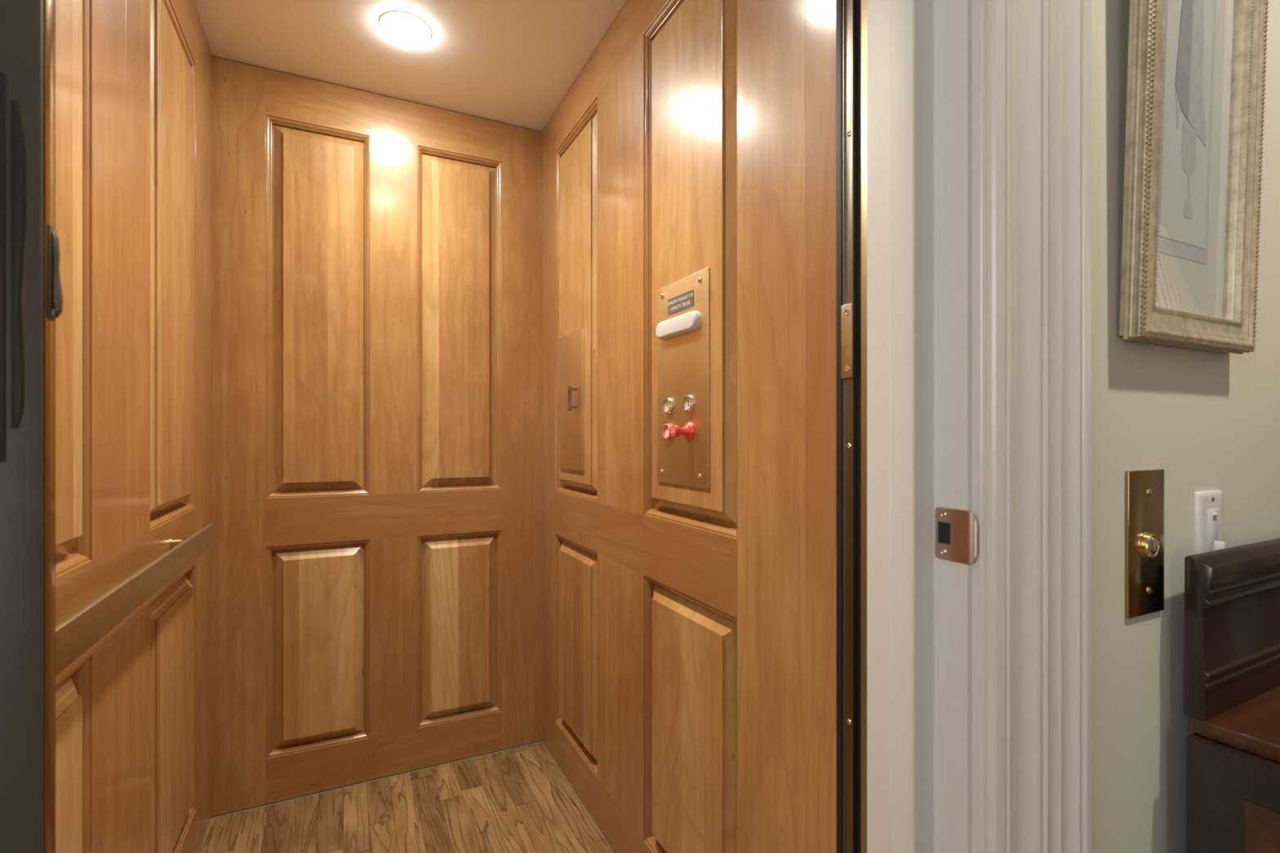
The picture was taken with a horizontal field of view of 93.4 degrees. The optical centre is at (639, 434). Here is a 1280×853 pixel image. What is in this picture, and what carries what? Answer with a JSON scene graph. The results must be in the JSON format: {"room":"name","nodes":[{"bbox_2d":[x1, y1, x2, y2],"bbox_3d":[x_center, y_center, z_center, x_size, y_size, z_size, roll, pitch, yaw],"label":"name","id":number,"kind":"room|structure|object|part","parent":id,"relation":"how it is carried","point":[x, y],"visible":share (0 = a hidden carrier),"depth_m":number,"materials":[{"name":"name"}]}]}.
{"room":"home hallway","nodes":[
{"label":"home hallway","id":0,"kind":"room"},
{"bbox_2d":[55,0,211,852],"bbox_3d":[-0.899,0.005,1.049,0.032,2.130,1.398,0,0,-26],"label":"wall","id":1,"kind":"structure","parent":0,"point":[133,77],"depth_m":1.07,"materials":[{"name":"brown wood"}]},
{"bbox_2d":[0,0,63,852],"bbox_3d":[-0.515,0.020,0.460,0.131,2.080,0.100,0,0,-26],"label":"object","id":2,"kind":"object","parent":1,"relation":"attached to","point":[31,295],"visible":1,"depth_m":0.45,"materials":[{"name":"black metal"}]},
{"bbox_3d":[-0.479,0.020,0.447,0.060,2.080,0.020,0,0,-26],"label":"lead post","id":3,"kind":"part","parent":2,"relation":"part of","materials":[{"name":"brown metal"}]},
{"bbox_3d":[-0.451,-0.124,0.463,0.002,0.072,0.011,0,0,-26],"label":"latch plate","id":4,"kind":"part","parent":2,"relation":"part of","materials":[{"name":"brown metal"}]},
{"bbox_3d":[-0.449,-0.123,0.464,0.009,0.067,0.007,0,0,-17],"label":"latch handle","id":5,"kind":"part","parent":2,"relation":"part of","materials":[{"name":"metal"}]},
{"bbox_3d":[-0.733,-0.370,0.719,0.025,1.078,0.326,0,0,-26],"label":"raised panel","id":6,"kind":"part","parent":1,"relation":"part of","materials":[{"name":"brown wood"}]},
{"bbox_3d":[-0.733,0.629,0.719,0.025,0.583,0.326,0,0,-26],"label":"raised panel","id":7,"kind":"part","parent":1,"relation":"part of","materials":[{"name":"brown wood"}]},
{"bbox_3d":[-0.734,-0.370,0.719,0.023,1.110,0.358,0,0,-26],"label":"panel molding","id":8,"kind":"part","parent":1,"relation":"part of","materials":[{"name":"brown wood"}]},
{"bbox_3d":[-0.734,0.629,0.719,0.023,0.615,0.358,0,0,-26],"label":"panel molding","id":9,"kind":"part","parent":1,"relation":"part of","materials":[{"name":"brown wood"}]},
{"bbox_3d":[-0.888,0.254,1.031,0.023,0.137,1.055,0,0,-26],"label":"rail","id":10,"kind":"part","parent":1,"relation":"part of","materials":[{"name":"brown wood"}]},
{"bbox_2d":[55,524,213,676],"bbox_3d":[-0.822,0.241,0.975,0.046,0.050,1.075,0,0,-26],"label":"handrail","id":11,"kind":"object","parent":1,"relation":"attached to","point":[74,635],"visible":0.68,"depth_m":0.86,"materials":[{"name":"brown wood"}]},
{"bbox_3d":[-1.031,-0.370,1.325,0.025,1.078,0.371,0,0,-26],"label":"raised panel","id":12,"kind":"part","parent":1,"relation":"part of","materials":[{"name":"brown wood"}]},
{"bbox_3d":[-1.031,0.629,1.325,0.025,0.583,0.371,0,0,-26],"label":"raised panel","id":13,"kind":"part","parent":1,"relation":"part of","materials":[{"name":"brown wood"}]},
{"bbox_3d":[-1.032,-0.370,1.324,0.023,1.110,0.403,0,0,-26],"label":"panel molding","id":14,"kind":"part","parent":1,"relation":"part of","materials":[{"name":"brown wood"}]},
{"bbox_3d":[-1.032,0.629,1.324,0.023,0.615,0.403,0,0,-26],"label":"panel molding","id":15,"kind":"part","parent":1,"relation":"part of","materials":[{"name":"brown wood"}]},
{"bbox_3d":[-0.888,-0.991,1.031,0.023,0.132,1.055,0,0,-26],"label":"rail","id":16,"kind":"part","parent":1,"relation":"part of","materials":[{"name":"brown wood"}]},
{"bbox_3d":[-0.888,1.002,1.031,0.023,0.129,1.055,0,0,-26],"label":"rail","id":17,"kind":"part","parent":1,"relation":"part of","materials":[{"name":"brown wood"}]},
{"bbox_2d":[211,56,542,817],"bbox_3d":[-0.775,0.005,1.905,1.012,2.130,0.032,0,0,-26],"label":"wall","id":18,"kind":"structure","parent":0,"point":[376,260],"depth_m":1.86,"materials":[{"name":"brown wood"}]},
{"bbox_3d":[-0.962,-0.370,1.811,0.275,1.110,0.023,0,0,-26],"label":"panel molding","id":19,"kind":"part","parent":18,"relation":"part of","materials":[{"name":"brown wood"}]},
{"bbox_3d":[-0.962,0.629,1.811,0.275,0.615,0.023,0,0,-26],"label":"panel molding","id":20,"kind":"part","parent":18,"relation":"part of","materials":[{"name":"brown wood"}]},
{"bbox_3d":[-0.961,-0.370,1.810,0.243,1.078,0.025,0,0,-26],"label":"raised panel","id":21,"kind":"part","parent":18,"relation":"part of","materials":[{"name":"brown wood"}]},
{"bbox_3d":[-0.961,0.629,1.810,0.243,0.583,0.025,0,0,-26],"label":"raised panel","id":22,"kind":"part","parent":18,"relation":"part of","materials":[{"name":"brown wood"}]},
{"bbox_3d":[-0.778,-0.991,1.901,0.684,0.132,0.023,0,0,-26],"label":"rail","id":23,"kind":"part","parent":18,"relation":"part of","materials":[{"name":"brown wood"}]},
{"bbox_3d":[-0.778,0.254,1.901,0.684,0.137,0.023,0,0,-26],"label":"rail","id":24,"kind":"part","parent":18,"relation":"part of","materials":[{"name":"brown wood"}]},
{"bbox_3d":[-0.778,1.002,1.901,0.684,0.129,0.023,0,0,-26],"label":"rail","id":25,"kind":"part","parent":18,"relation":"part of","materials":[{"name":"brown wood"}]},
{"bbox_3d":[-0.593,-0.370,1.991,0.239,1.078,0.025,0,0,-26],"label":"raised panel","id":26,"kind":"part","parent":18,"relation":"part of","materials":[{"name":"brown wood"}]},
{"bbox_3d":[-0.593,0.629,1.991,0.239,0.583,0.025,0,0,-26],"label":"raised panel","id":27,"kind":"part","parent":18,"relation":"part of","materials":[{"name":"brown wood"}]},
{"bbox_3d":[-0.593,-0.370,1.992,0.271,1.110,0.023,0,0,-26],"label":"panel molding","id":28,"kind":"part","parent":18,"relation":"part of","materials":[{"name":"brown wood"}]},
{"bbox_3d":[-0.593,0.629,1.992,0.271,0.615,0.023,0,0,-26],"label":"panel molding","id":29,"kind":"part","parent":18,"relation":"part of","materials":[{"name":"brown wood"}]},
{"bbox_2d":[200,740,614,852],"bbox_3d":[-0.449,1.090,1.244,1.012,0.040,1.508,0,0,-26],"label":"floor","id":30,"kind":"structure","parent":0,"point":[517,800],"depth_m":1.69,"materials":[{"name":"brown wood"}]},
{"bbox_2d":[836,0,866,852],"bbox_3d":[0.305,0.005,0.818,0.035,2.127,0.078,0,0,-26],"label":"door track","id":31,"kind":"object","parent":30,"relation":"on","point":[851,15],"visible":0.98,"depth_m":0.82,"materials":[{"name":"black metal"}]},
{"bbox_3d":[0.284,-0.129,0.826,0.004,0.101,0.020,0,0,-26],"label":"contact plate","id":32,"kind":"part","parent":31,"relation":"part of","materials":[{"name":"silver metal"}]},
{"bbox_3d":[0.316,0.005,0.798,0.033,2.127,0.033,0,0,-26],"label":"brass trim","id":33,"kind":"part","parent":31,"relation":"part of","materials":[{"name":"gold metal"}]},
{"bbox_2d":[191,0,628,131],"bbox_3d":[-0.449,-1.070,1.244,1.012,0.020,1.508,0,0,-26],"label":"ceiling","id":34,"kind":"structure","parent":0,"point":[511,62],"depth_m":1.64,"materials":[{"name":"paint"}]},
{"bbox_2d":[377,10,431,44],"bbox_3d":[-0.611,-1.062,1.572,0.131,0.028,0.131,0,0,-26],"label":"recessed light","id":35,"kind":"object","parent":34,"relation":"in","point":[404,27],"visible":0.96,"depth_m":1.56,"materials":[{"name":"white glass"}]},
{"bbox_2d":[542,0,836,852],"bbox_3d":[-0.020,0.005,1.481,0.032,2.130,1.398,0,0,-26],"label":"wall","id":36,"kind":"structure","parent":0,"point":[689,633],"depth_m":1.18,"materials":[{"name":"brown wood"}]},
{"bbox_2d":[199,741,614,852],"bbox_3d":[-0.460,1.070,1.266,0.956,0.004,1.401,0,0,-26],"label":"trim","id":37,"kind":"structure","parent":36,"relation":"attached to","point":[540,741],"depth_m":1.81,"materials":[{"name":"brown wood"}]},
{"bbox_2d":[559,327,584,471],"bbox_3d":[-0.219,-0.102,1.812,0.032,0.413,0.208,0,0,-26],"label":"access panel","id":38,"kind":"object","parent":36,"relation":"attached to","point":[571,346],"visible":1,"depth_m":1.80,"materials":[{"name":"brown wood"}]},
{"bbox_3d":[-0.196,-0.107,1.758,0.026,0.072,0.012,0,0,-26],"label":"handle","id":39,"kind":"part","parent":38,"relation":"part of","materials":[{"name":"brown metal"}]},
{"bbox_3d":[-0.186,-0.370,1.814,0.023,1.110,0.365,0,0,-26],"label":"panel molding","id":40,"kind":"part","parent":36,"relation":"part of","materials":[{"name":"brown wood"}]},
{"bbox_3d":[-0.186,0.629,1.814,0.023,0.615,0.365,0,0,-26],"label":"panel molding","id":41,"kind":"part","parent":36,"relation":"part of","materials":[{"name":"brown wood"}]},
{"bbox_3d":[-0.188,-0.370,1.813,0.025,1.078,0.333,0,0,-26],"label":"raised panel","id":42,"kind":"part","parent":36,"relation":"part of","materials":[{"name":"brown wood"}]},
{"bbox_3d":[-0.188,0.629,1.813,0.025,0.583,0.333,0,0,-26],"label":"raised panel","id":43,"kind":"part","parent":36,"relation":"part of","materials":[{"name":"brown wood"}]},
{"bbox_3d":[-0.043,1.002,1.522,0.023,0.129,1.016,0,0,-26],"label":"rail","id":44,"kind":"part","parent":36,"relation":"part of","materials":[{"name":"brown wood"}]},
{"bbox_3d":[-0.043,-0.991,1.522,0.023,0.132,1.016,0,0,-26],"label":"rail","id":45,"kind":"part","parent":36,"relation":"part of","materials":[{"name":"brown wood"}]},
{"bbox_3d":[-0.043,0.254,1.522,0.023,0.137,1.016,0,0,-26],"label":"rail","id":46,"kind":"part","parent":36,"relation":"part of","materials":[{"name":"brown wood"}]},
{"bbox_2d":[655,266,710,488],"bbox_3d":[0.068,-0.107,1.219,0.042,0.418,0.206,0,0,-26],"label":"control panel","id":47,"kind":"object","parent":36,"relation":"attached to","point":[682,331],"visible":1,"depth_m":1.20,"materials":[{"name":"gold metal"}]},
{"bbox_3d":[0.082,-0.269,1.228,0.001,0.032,0.103,0,0,-26],"label":"label plate","id":48,"kind":"part","parent":47,"relation":"part of","materials":[{"name":"grey metal"}]},
{"bbox_3d":[0.082,-0.007,1.187,0.038,0.038,0.038,0,0,-26],"label":"stop knob","id":49,"kind":"part","parent":47,"relation":"part of","materials":[{"name":"red plastic"}]},
{"bbox_3d":[0.100,-0.370,1.232,0.023,1.110,0.370,0,0,-26],"label":"panel molding","id":50,"kind":"part","parent":36,"relation":"part of","materials":[{"name":"brown wood"}]},
{"bbox_3d":[0.100,0.629,1.232,0.023,0.615,0.370,0,0,-26],"label":"panel molding","id":51,"kind":"part","parent":36,"relation":"part of","materials":[{"name":"brown wood"}]},
{"bbox_3d":[0.099,-0.370,1.231,0.025,1.078,0.338,0,0,-26],"label":"raised panel","id":52,"kind":"part","parent":36,"relation":"part of","materials":[{"name":"brown wood"}]},
{"bbox_3d":[0.099,0.629,1.231,0.025,0.583,0.338,0,0,-26],"label":"raised panel","id":53,"kind":"part","parent":36,"relation":"part of","materials":[{"name":"brown wood"}]},
{"bbox_2d":[1091,0,1279,852],"bbox_3d":[0.173,-0.230,0.612,4.650,2.600,0.125,0,0,-26],"label":"wall","id":54,"kind":"structure","parent":0,"point":[1210,420],"depth_m":0.78,"materials":[{"name":"paint"}]},
{"bbox_2d":[866,0,1091,852],"bbox_3d":[0.384,0.005,0.689,0.202,2.130,0.136,0,0,-26],"label":"door frame","id":55,"kind":"structure","parent":54,"relation":"attached to","point":[1032,59],"depth_m":0.65,"materials":[{"name":"white paint"}]},
{"bbox_2d":[934,506,977,564],"bbox_3d":[0.332,0.106,0.636,0.006,0.056,0.046,0,0,-33],"label":"strike plate","id":56,"kind":"object","parent":55,"relation":"attached to","point":[956,530],"visible":1,"depth_m":0.63,"materials":[{"name":"brown metal"}]},
{"bbox_2d":[1124,469,1164,618],"bbox_3d":[0.650,0.137,0.768,0.086,0.184,0.015,0,0,-26],"label":"button","id":57,"kind":"object","parent":54,"relation":"attached to","point":[1144,489],"visible":1,"depth_m":0.77,"materials":[{"name":"gold metal"}]},
{"bbox_2d":[1119,0,1268,354],"bbox_3d":[0.735,-0.591,0.784,0.309,0.950,0.054,0,0,-26],"label":"framed picture","id":58,"kind":"object","parent":54,"relation":"attached to","point":[1196,68],"visible":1,"depth_m":0.80,"materials":[{"name":"beige wood"}]},
{"bbox_2d":[1157,0,1216,264],"bbox_3d":[0.722,-0.600,0.788,0.139,0.732,0.022,0,0,-26],"label":"art print","id":59,"kind":"object","parent":58,"relation":"attached to","point":[1188,134],"depth_m":0.79,"materials":[{"name":"paper"}]},
{"bbox_3d":[0.739,-0.591,0.777,0.233,0.874,0.026,0,0,-26],"label":"bead molding","id":60,"kind":"part","parent":58,"relation":"part of","materials":[{"name":"gold metal"}]},
{"bbox_2d":[1194,489,1224,554],"bbox_3d":[0.803,0.138,0.842,0.071,0.118,0.018,0,0,-26],"label":"light switch","id":61,"kind":"object","parent":54,"relation":"attached to","point":[1208,504],"visible":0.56,"depth_m":0.84,"materials":[{"name":"white plastic"}]},
{"bbox_3d":[0.777,1.090,-0.616,4.850,0.040,2.908,0,0,-26],"label":"floor","id":62,"kind":"structure","parent":0,"visible":0},
{"bbox_2d":[1183,537,1279,852],"bbox_3d":[1.337,0.613,0.828,1.222,0.915,0.513,0,0,-26],"label":"sideboard","id":63,"kind":"object","parent":62,"relation":"on","point":[1232,671],"visible":1,"depth_m":0.77,"materials":[{"name":"brown wood"}]},
{"bbox_3d":[0.804,0.696,0.570,0.026,0.629,0.446,0,0,-27],"label":"panel","id":64,"kind":"part","parent":63,"relation":"part of","materials":[{"name":"brown wood"}]}
]}

